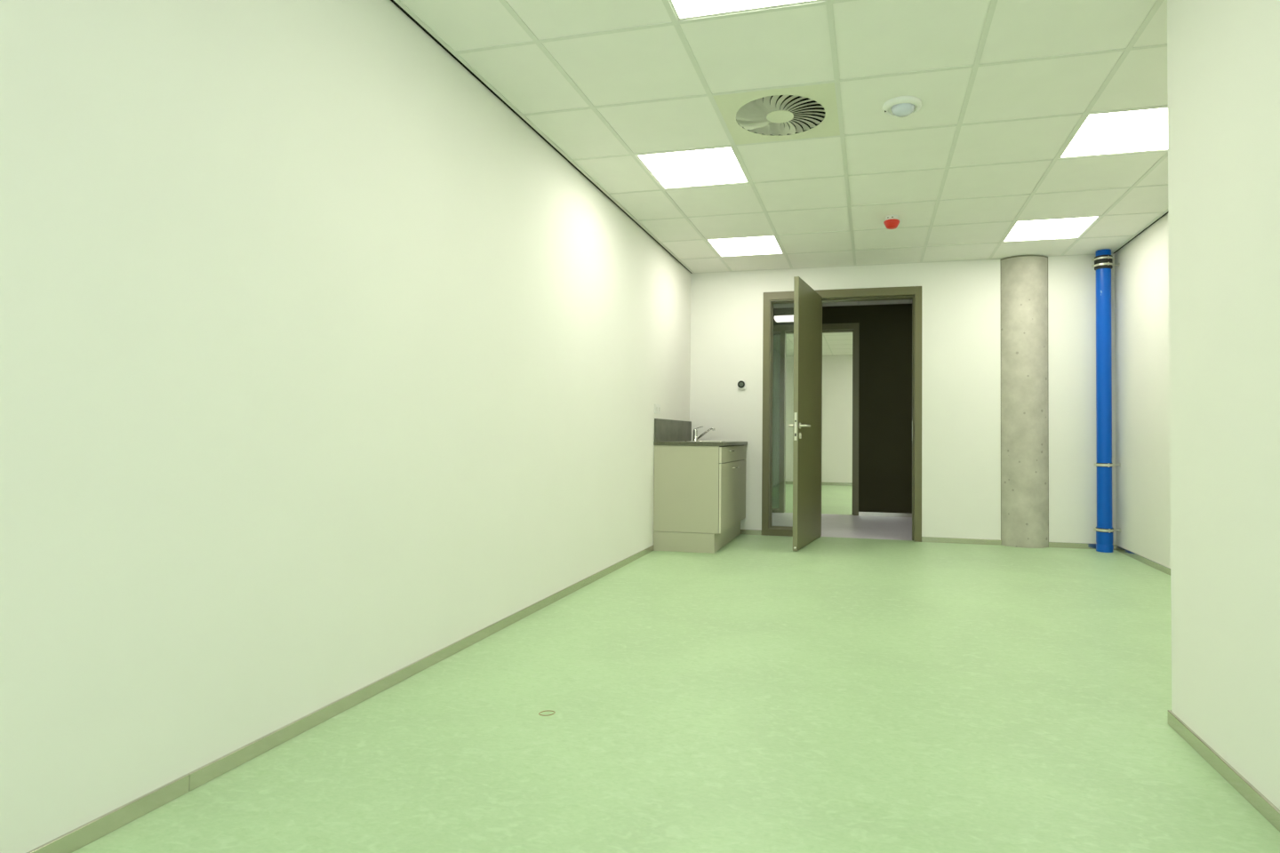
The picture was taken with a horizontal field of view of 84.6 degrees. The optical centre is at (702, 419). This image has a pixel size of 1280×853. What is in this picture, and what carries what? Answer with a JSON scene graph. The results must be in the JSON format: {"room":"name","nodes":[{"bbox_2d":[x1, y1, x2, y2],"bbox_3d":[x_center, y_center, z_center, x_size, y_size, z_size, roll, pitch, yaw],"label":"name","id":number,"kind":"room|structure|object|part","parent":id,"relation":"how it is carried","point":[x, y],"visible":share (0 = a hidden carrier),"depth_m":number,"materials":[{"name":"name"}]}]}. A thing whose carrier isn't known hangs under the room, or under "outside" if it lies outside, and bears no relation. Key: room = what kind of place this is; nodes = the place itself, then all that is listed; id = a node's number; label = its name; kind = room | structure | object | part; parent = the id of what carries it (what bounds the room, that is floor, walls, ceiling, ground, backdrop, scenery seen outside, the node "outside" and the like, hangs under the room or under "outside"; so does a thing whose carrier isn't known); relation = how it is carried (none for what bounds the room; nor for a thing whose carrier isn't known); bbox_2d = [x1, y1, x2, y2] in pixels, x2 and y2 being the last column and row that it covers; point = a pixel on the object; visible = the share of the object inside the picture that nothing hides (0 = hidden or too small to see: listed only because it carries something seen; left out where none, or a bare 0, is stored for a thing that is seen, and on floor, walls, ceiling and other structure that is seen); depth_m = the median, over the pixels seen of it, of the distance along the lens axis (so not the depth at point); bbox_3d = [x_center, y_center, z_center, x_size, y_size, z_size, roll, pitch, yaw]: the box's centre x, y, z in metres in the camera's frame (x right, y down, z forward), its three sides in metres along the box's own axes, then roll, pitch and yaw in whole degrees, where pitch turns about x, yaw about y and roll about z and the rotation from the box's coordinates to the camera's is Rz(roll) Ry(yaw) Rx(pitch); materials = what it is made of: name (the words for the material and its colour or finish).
{"room":"empty office room","nodes":[
{"label":"empty office room","id":0,"kind":"room"},
{"bbox_2d":[0,0,691,852],"bbox_3d":[-1.192,-0.507,2.824,0.100,3.050,8.901,0,-1,14],"label":"wall","id":1,"kind":"structure","parent":0,"point":[323,370],"depth_m":2.12,"materials":[{"name":"paint"}]},
{"bbox_2d":[26,544,654,852],"bbox_3d":[-1.292,0.979,2.198,0.010,0.047,7.512,0,-1,14],"label":"baseboard","id":2,"kind":"structure","parent":1,"relation":"attached to","point":[95,829],"depth_m":2.11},
{"bbox_2d":[654,404,660,414],"bbox_3d":[-0.379,-0.087,5.950,0.011,0.081,0.156,0,-1,14],"label":"power socket","id":3,"kind":"object","parent":1,"relation":"attached to","point":[657,407],"visible":1,"depth_m":5.93,"materials":[{"name":"white plastic"}]},
{"bbox_2d":[654,418,691,441],"bbox_3d":[-0.256,0.105,6.446,0.018,0.194,1.187,0,-1,14],"label":"backsplash","id":4,"kind":"structure","parent":1,"relation":"attached to","point":[665,430],"depth_m":6.32,"materials":[{"name":"laminate"}]},
{"bbox_2d":[72,484,1279,852],"bbox_3d":[1.438,1.175,5.951,9.000,0.120,16.300,0,-1,14],"label":"floor","id":5,"kind":"structure","parent":0,"point":[756,694],"depth_m":2.30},
{"bbox_2d":[653,445,746,553],"bbox_3d":[0.029,0.673,6.364,0.611,0.879,1.183,0,-1,14],"label":"base cabinet","id":6,"kind":"object","parent":5,"relation":"on","point":[700,492],"visible":0.96,"depth_m":5.81,"materials":[{"name":"laminate"}]},
{"bbox_2d":[653,440,747,447],"bbox_3d":[0.020,0.278,6.373,0.588,0.156,1.194,0,-1,14],"label":"countertop","id":7,"kind":"structure","parent":6,"relation":"on","point":[721,444],"depth_m":5.83,"materials":[{"name":"laminate"}]},
{"bbox_2d":[692,426,714,440],"bbox_3d":[0.011,0.139,6.766,0.232,0.146,0.060,0,-2,27],"label":"mixer tap","id":8,"kind":"object","parent":7,"relation":"on","point":[695,437],"visible":0.92,"depth_m":6.78,"materials":[{"name":"silver metal"}]},
{"bbox_3d":[0.026,0.139,6.767,0.186,0.123,0.025,0,-1,23],"label":"spout","id":9,"kind":"part","parent":8,"relation":"part of","materials":[{"name":"silver metal"}]},
{"bbox_2d":[684,440,730,447],"bbox_3d":[0.068,0.279,6.424,0.374,0.156,0.494,0,-1,14],"label":"sink","id":10,"kind":"object","parent":7,"relation":"in","point":[684,441],"depth_m":6.64,"materials":[{"name":"metal"}]},
{"bbox_3d":[0.282,0.664,6.297,0.018,0.568,1.167,0,-1,14],"label":"cabinet door","id":11,"kind":"part","parent":6,"relation":"part of","materials":[{"name":"laminate"}]},
{"bbox_3d":[0.285,0.308,6.306,0.018,0.134,1.167,0,-1,14],"label":"drawer","id":12,"kind":"part","parent":6,"relation":"part of","materials":[{"name":"laminate"}]},
{"bbox_2d":[1000,255,1048,548],"bbox_3d":[2.929,-0.159,6.431,0.472,2.596,0.472,0,-1,14],"label":"concrete column","id":13,"kind":"structure","parent":5,"relation":"on","point":[1024,278],"depth_m":6.22,"materials":[{"name":"grey concrete"}]},
{"bbox_2d":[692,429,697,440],"bbox_3d":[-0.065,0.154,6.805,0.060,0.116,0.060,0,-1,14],"label":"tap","id":14,"kind":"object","parent":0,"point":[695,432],"depth_m":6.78,"materials":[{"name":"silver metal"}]},
{"bbox_2d":[393,0,1167,273],"bbox_3d":[0.733,-1.582,2.386,3.811,0.021,8.701,0,-1,14],"label":"ceiling","id":15,"kind":"structure","parent":0,"point":[1004,87],"depth_m":3.47,"materials":[{"name":"tile"}]},
{"bbox_2d":[636,146,748,189],"bbox_3d":[-0.043,-1.550,4.308,0.596,0.026,0.596,0,-1,14],"label":"light panel","id":16,"kind":"object","parent":15,"relation":"attached to","point":[719,165],"visible":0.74,"depth_m":4.29,"materials":[{"name":"plastic"}]},
{"bbox_2d":[706,235,783,256],"bbox_3d":[0.381,-1.505,6.057,0.596,0.026,0.596,0,-1,14],"label":"light panel","id":17,"kind":"object","parent":15,"relation":"attached to","point":[759,245],"visible":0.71,"depth_m":6.05,"materials":[{"name":"plastic"}]},
{"bbox_2d":[668,0,825,20],"bbox_3d":[0.117,-1.594,2.418,0.596,0.026,0.596,0,-1,14],"label":"light panel","id":18,"kind":"object","parent":15,"relation":"attached to","point":[684,10],"visible":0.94,"depth_m":2.67,"materials":[{"name":"plastic"}]},
{"bbox_2d":[712,82,839,144],"bbox_3d":[0.400,-1.647,3.586,0.592,0.200,0.592,0,-1,14],"label":"ceiling vent","id":19,"kind":"object","parent":15,"relation":"in","point":[808,111],"visible":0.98,"depth_m":3.58,"materials":[{"name":"white metal"}]},
{"bbox_3d":[0.249,-1.554,3.580,0.171,0.009,0.049,1,-1,-22],"label":"blade","id":20,"kind":"part","parent":19,"relation":"part of","materials":[{"name":"white metal"}]},
{"bbox_3d":[0.251,-1.553,3.611,0.171,0.009,0.049,1,-1,-10],"label":"blade","id":21,"kind":"part","parent":19,"relation":"part of","materials":[{"name":"white metal"}]},
{"bbox_3d":[0.253,-1.554,3.549,0.171,0.009,0.049,1,-2,-34],"label":"blade","id":22,"kind":"part","parent":19,"relation":"part of","materials":[{"name":"white metal"}]},
{"bbox_3d":[0.260,-1.552,3.641,0.171,0.009,0.049,0,-1,2],"label":"blade","id":23,"kind":"part","parent":19,"relation":"part of","materials":[{"name":"white metal"}]},
{"bbox_3d":[0.275,-1.551,3.669,0.171,0.009,0.049,0,-1,14],"label":"blade","id":24,"kind":"part","parent":19,"relation":"part of","materials":[{"name":"white metal"}]},
{"bbox_3d":[0.263,-1.555,3.519,0.049,0.009,0.171,-1,-2,44],"label":"blade","id":25,"kind":"part","parent":19,"relation":"part of","materials":[{"name":"white metal"}]},
{"bbox_3d":[0.296,-1.551,3.693,0.171,0.009,0.049,0,-2,26],"label":"blade","id":26,"kind":"part","parent":19,"relation":"part of","materials":[{"name":"white metal"}]},
{"bbox_3d":[0.279,-1.556,3.492,0.049,0.009,0.171,0,-2,32],"label":"blade","id":27,"kind":"part","parent":19,"relation":"part of","materials":[{"name":"white metal"}]},
{"bbox_3d":[0.321,-1.550,3.712,0.171,0.009,0.049,-1,-2,38],"label":"blade","id":28,"kind":"part","parent":19,"relation":"part of","materials":[{"name":"white metal"}]},
{"bbox_3d":[0.301,-1.556,3.469,0.049,0.009,0.171,0,-1,20],"label":"blade","id":29,"kind":"part","parent":19,"relation":"part of","materials":[{"name":"white metal"}]},
{"bbox_3d":[0.349,-1.549,3.725,0.049,0.009,0.171,2,-2,-40],"label":"blade","id":30,"kind":"part","parent":19,"relation":"part of","materials":[{"name":"white metal"}]},
{"bbox_3d":[0.327,-1.556,3.451,0.049,0.009,0.171,0,-1,8],"label":"blade","id":31,"kind":"part","parent":19,"relation":"part of","materials":[{"name":"white metal"}]},
{"bbox_3d":[0.380,-1.549,3.732,0.049,0.009,0.171,1,-2,-28],"label":"blade","id":32,"kind":"part","parent":19,"relation":"part of","materials":[{"name":"white metal"}]},
{"bbox_3d":[0.356,-1.556,3.439,0.049,0.009,0.171,1,-1,-4],"label":"blade","id":33,"kind":"part","parent":19,"relation":"part of","materials":[{"name":"white metal"}]},
{"bbox_3d":[0.411,-1.549,3.733,0.049,0.009,0.171,1,-1,-16],"label":"blade","id":34,"kind":"part","parent":19,"relation":"part of","materials":[{"name":"white metal"}]},
{"bbox_3d":[0.387,-1.556,3.433,0.049,0.009,0.171,1,-1,-16],"label":"blade","id":35,"kind":"part","parent":19,"relation":"part of","materials":[{"name":"white metal"}]},
{"bbox_3d":[0.442,-1.548,3.727,0.049,0.009,0.171,1,-1,-4],"label":"blade","id":36,"kind":"part","parent":19,"relation":"part of","materials":[{"name":"white metal"}]},
{"bbox_3d":[0.418,-1.556,3.434,0.049,0.009,0.171,1,-2,-28],"label":"blade","id":37,"kind":"part","parent":19,"relation":"part of","materials":[{"name":"white metal"}]},
{"bbox_3d":[0.471,-1.548,3.715,0.049,0.009,0.171,0,-1,8],"label":"blade","id":38,"kind":"part","parent":19,"relation":"part of","materials":[{"name":"white metal"}]},
{"bbox_3d":[0.449,-1.555,3.441,0.049,0.009,0.171,2,-2,-40],"label":"blade","id":39,"kind":"part","parent":19,"relation":"part of","materials":[{"name":"white metal"}]},
{"bbox_3d":[0.497,-1.549,3.697,0.049,0.009,0.171,0,-1,20],"label":"blade","id":40,"kind":"part","parent":19,"relation":"part of","materials":[{"name":"white metal"}]},
{"bbox_3d":[0.477,-1.555,3.455,0.171,0.009,0.049,-1,-2,38],"label":"blade","id":41,"kind":"part","parent":19,"relation":"part of","materials":[{"name":"white metal"}]},
{"bbox_3d":[0.518,-1.549,3.674,0.049,0.009,0.171,0,-2,32],"label":"blade","id":42,"kind":"part","parent":19,"relation":"part of","materials":[{"name":"white metal"}]},
{"bbox_3d":[0.502,-1.554,3.474,0.171,0.009,0.049,0,-2,26],"label":"blade","id":43,"kind":"part","parent":19,"relation":"part of","materials":[{"name":"white metal"}]},
{"bbox_3d":[0.535,-1.550,3.647,0.049,0.009,0.171,-1,-2,44],"label":"blade","id":44,"kind":"part","parent":19,"relation":"part of","materials":[{"name":"white metal"}]},
{"bbox_3d":[0.545,-1.550,3.618,0.171,0.009,0.049,1,-2,-34],"label":"blade","id":45,"kind":"part","parent":19,"relation":"part of","materials":[{"name":"white metal"}]},
{"bbox_3d":[0.523,-1.553,3.498,0.171,0.009,0.049,0,-1,14],"label":"blade","id":46,"kind":"part","parent":19,"relation":"part of","materials":[{"name":"white metal"}]},
{"bbox_3d":[0.538,-1.552,3.525,0.171,0.009,0.049,0,-1,2],"label":"blade","id":47,"kind":"part","parent":19,"relation":"part of","materials":[{"name":"white metal"}]},
{"bbox_3d":[0.549,-1.551,3.587,0.171,0.009,0.049,1,-1,-22],"label":"blade","id":48,"kind":"part","parent":19,"relation":"part of","materials":[{"name":"white metal"}]},
{"bbox_3d":[0.547,-1.552,3.555,0.171,0.009,0.049,1,-1,-10],"label":"blade","id":49,"kind":"part","parent":19,"relation":"part of","materials":[{"name":"white metal"}]},
{"bbox_2d":[883,215,899,229],"bbox_3d":[1.406,-1.460,5.199,0.115,0.087,0.115,0,-1,14],"label":"fire alarm sounder","id":50,"kind":"object","parent":15,"relation":"attached to","point":[892,221],"visible":1,"depth_m":5.16,"materials":[{"name":"red plastic"}]},
{"bbox_2d":[882,96,921,117],"bbox_3d":[0.984,-1.523,3.450,0.188,0.052,0.188,0,-1,14],"label":"sensor","id":51,"kind":"object","parent":15,"relation":"attached to","point":[902,106],"visible":1,"depth_m":3.41,"materials":[{"name":"white plastic"}]},
{"bbox_2d":[1002,216,1099,241],"bbox_3d":[2.713,-1.498,5.492,0.596,0.026,0.596,0,-1,14],"label":"light panel","id":52,"kind":"object","parent":15,"relation":"attached to","point":[1060,228],"visible":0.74,"depth_m":5.48,"materials":[{"name":"plastic"}]},
{"bbox_2d":[1058,107,1167,158],"bbox_3d":[2.290,-1.544,3.743,0.596,0.026,0.596,0,-1,14],"label":"light panel","id":53,"kind":"object","parent":15,"relation":"attached to","point":[1142,130],"visible":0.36,"depth_m":3.76,"materials":[{"name":"plastic"}]},
{"bbox_2d":[785,355,852,482],"bbox_3d":[3.500,-0.205,13.824,4.043,3.050,0.100,0,-1,14],"label":"wall","id":54,"kind":"structure","parent":0,"point":[836,433],"depth_m":13.98,"materials":[{"name":"paint"}]},
{"bbox_2d":[785,481,852,486],"bbox_3d":[2.857,1.222,11.190,3.843,0.060,5.250,0,-1,14],"label":"baseboard","id":55,"kind":"structure","parent":54,"relation":"attached to","point":[787,483],"depth_m":13.93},
{"bbox_2d":[786,332,852,356],"bbox_3d":[2.880,-1.352,11.251,3.843,0.021,5.250,0,-1,14],"label":"ceiling","id":56,"kind":"structure","parent":0,"point":[836,343],"depth_m":12.37,"materials":[{"name":"tile"}]},
{"bbox_2d":[773,304,911,513],"bbox_3d":[2.099,-0.340,8.661,9.000,3.050,0.100,0,-1,14],"label":"wall","id":57,"kind":"structure","parent":0,"point":[885,331],"depth_m":8.58,"materials":[{"name":"paint"}]},
{"bbox_2d":[772,322,859,515],"bbox_3d":[1.221,-0.005,8.889,1.499,2.376,0.173,0,-1,14],"label":"door frame","id":58,"kind":"structure","parent":57,"relation":"in","point":[783,331],"depth_m":8.76,"materials":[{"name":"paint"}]},
{"bbox_2d":[772,334,780,508],"bbox_3d":[0.788,0.019,9.041,0.450,2.260,0.008,0,-1,14],"label":"window","id":59,"kind":"structure","parent":58,"relation":"attached to","point":[776,337],"depth_m":9.00,"materials":[{"name":"clear glass"}]},
{"bbox_2d":[858,512,911,517],"bbox_3d":[2.073,1.160,8.572,9.000,0.047,0.010,0,-1,14],"label":"baseboard","id":60,"kind":"structure","parent":57,"relation":"attached to","point":[867,514],"depth_m":8.53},
{"bbox_2d":[773,299,911,308],"bbox_3d":[1.867,-1.446,7.691,9.000,0.021,1.949,0,-1,14],"label":"ceiling","id":61,"kind":"structure","parent":0,"point":[899,301],"depth_m":8.57,"materials":[{"name":"metal"}]},
{"bbox_2d":[689,253,1115,544],"bbox_3d":[1.759,-0.391,6.635,3.843,3.050,0.100,0,-1,14],"label":"wall","id":62,"kind":"structure","parent":0,"point":[961,300],"depth_m":6.44,"materials":[{"name":"paint"}]},
{"bbox_2d":[736,380,745,389],"bbox_3d":[0.386,-0.340,6.897,0.086,0.091,0.034,0,-1,14],"label":"thermostat","id":63,"kind":"object","parent":62,"relation":"attached to","point":[740,384],"visible":1,"depth_m":6.89,"materials":[{"name":"white plastic"}]},
{"bbox_2d":[761,286,921,542],"bbox_3d":[1.333,-0.055,6.754,1.491,2.376,0.173,0,-1,14],"label":"door frame","id":64,"kind":"structure","parent":62,"relation":"in","point":[914,293],"depth_m":6.75,"materials":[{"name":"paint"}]},
{"bbox_2d":[788,276,821,551],"bbox_3d":[0.950,-0.041,6.296,0.170,2.304,0.932,0,-1,22],"label":"open door","id":65,"kind":"structure","parent":64,"relation":"attached to","point":[807,302],"depth_m":6.16,"materials":[{"name":"laminate"}]},
{"bbox_3d":[0.782,0.060,5.872,0.022,0.235,0.002,0,-1,21],"label":"latch plate","id":66,"kind":"part","parent":65,"relation":"part of","materials":[{"name":"silver metal"}]},
{"bbox_3d":[0.874,0.055,5.962,0.065,0.052,0.161,0,-1,22],"label":"door handle","id":67,"kind":"part","parent":65,"relation":"part of","materials":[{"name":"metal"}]},
{"bbox_2d":[740,529,1114,550],"bbox_3d":[1.981,1.109,6.486,3.313,0.047,0.010,0,-1,14],"label":"baseboard","id":68,"kind":"structure","parent":62,"relation":"attached to","point":[1062,545],"depth_m":6.36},
{"bbox_2d":[1091,248,1120,552],"bbox_3d":[3.477,-0.163,6.029,0.199,2.594,0.147,-1,-2,41],"label":"drain pipe","id":69,"kind":"object","parent":62,"relation":"attached to","point":[1103,260],"visible":1,"depth_m":6.00,"materials":[{"name":"blue plastic"}]},
{"bbox_2d":[1114,213,1170,568],"bbox_3d":[3.156,-0.441,4.028,0.100,3.050,4.511,0,-1,14],"label":"wall","id":70,"kind":"structure","parent":0,"point":[1141,278],"depth_m":5.48,"materials":[{"name":"paint"}]},
{"bbox_2d":[1167,0,1279,810],"bbox_3d":[1.570,-0.551,-0.011,1.083,3.050,4.690,0,-1,14],"label":"wall","id":71,"kind":"structure","parent":0,"point":[1223,56],"depth_m":2.00,"materials":[{"name":"paint"}]},
{"bbox_2d":[390,0,1167,273],"bbox_3d":[0.733,-1.588,2.385,3.842,0.029,8.699,0,-1,14],"label":"trim","id":72,"kind":"structure","parent":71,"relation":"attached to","point":[392,1],"depth_m":3.65,"materials":[{"name":"metal"}]},
{"bbox_2d":[1114,544,1279,831],"bbox_3d":[2.047,1.003,2.001,1.093,0.047,8.701,0,-1,14],"label":"baseboard","id":73,"kind":"structure","parent":71,"relation":"attached to","point":[1266,808],"depth_m":2.02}
]}

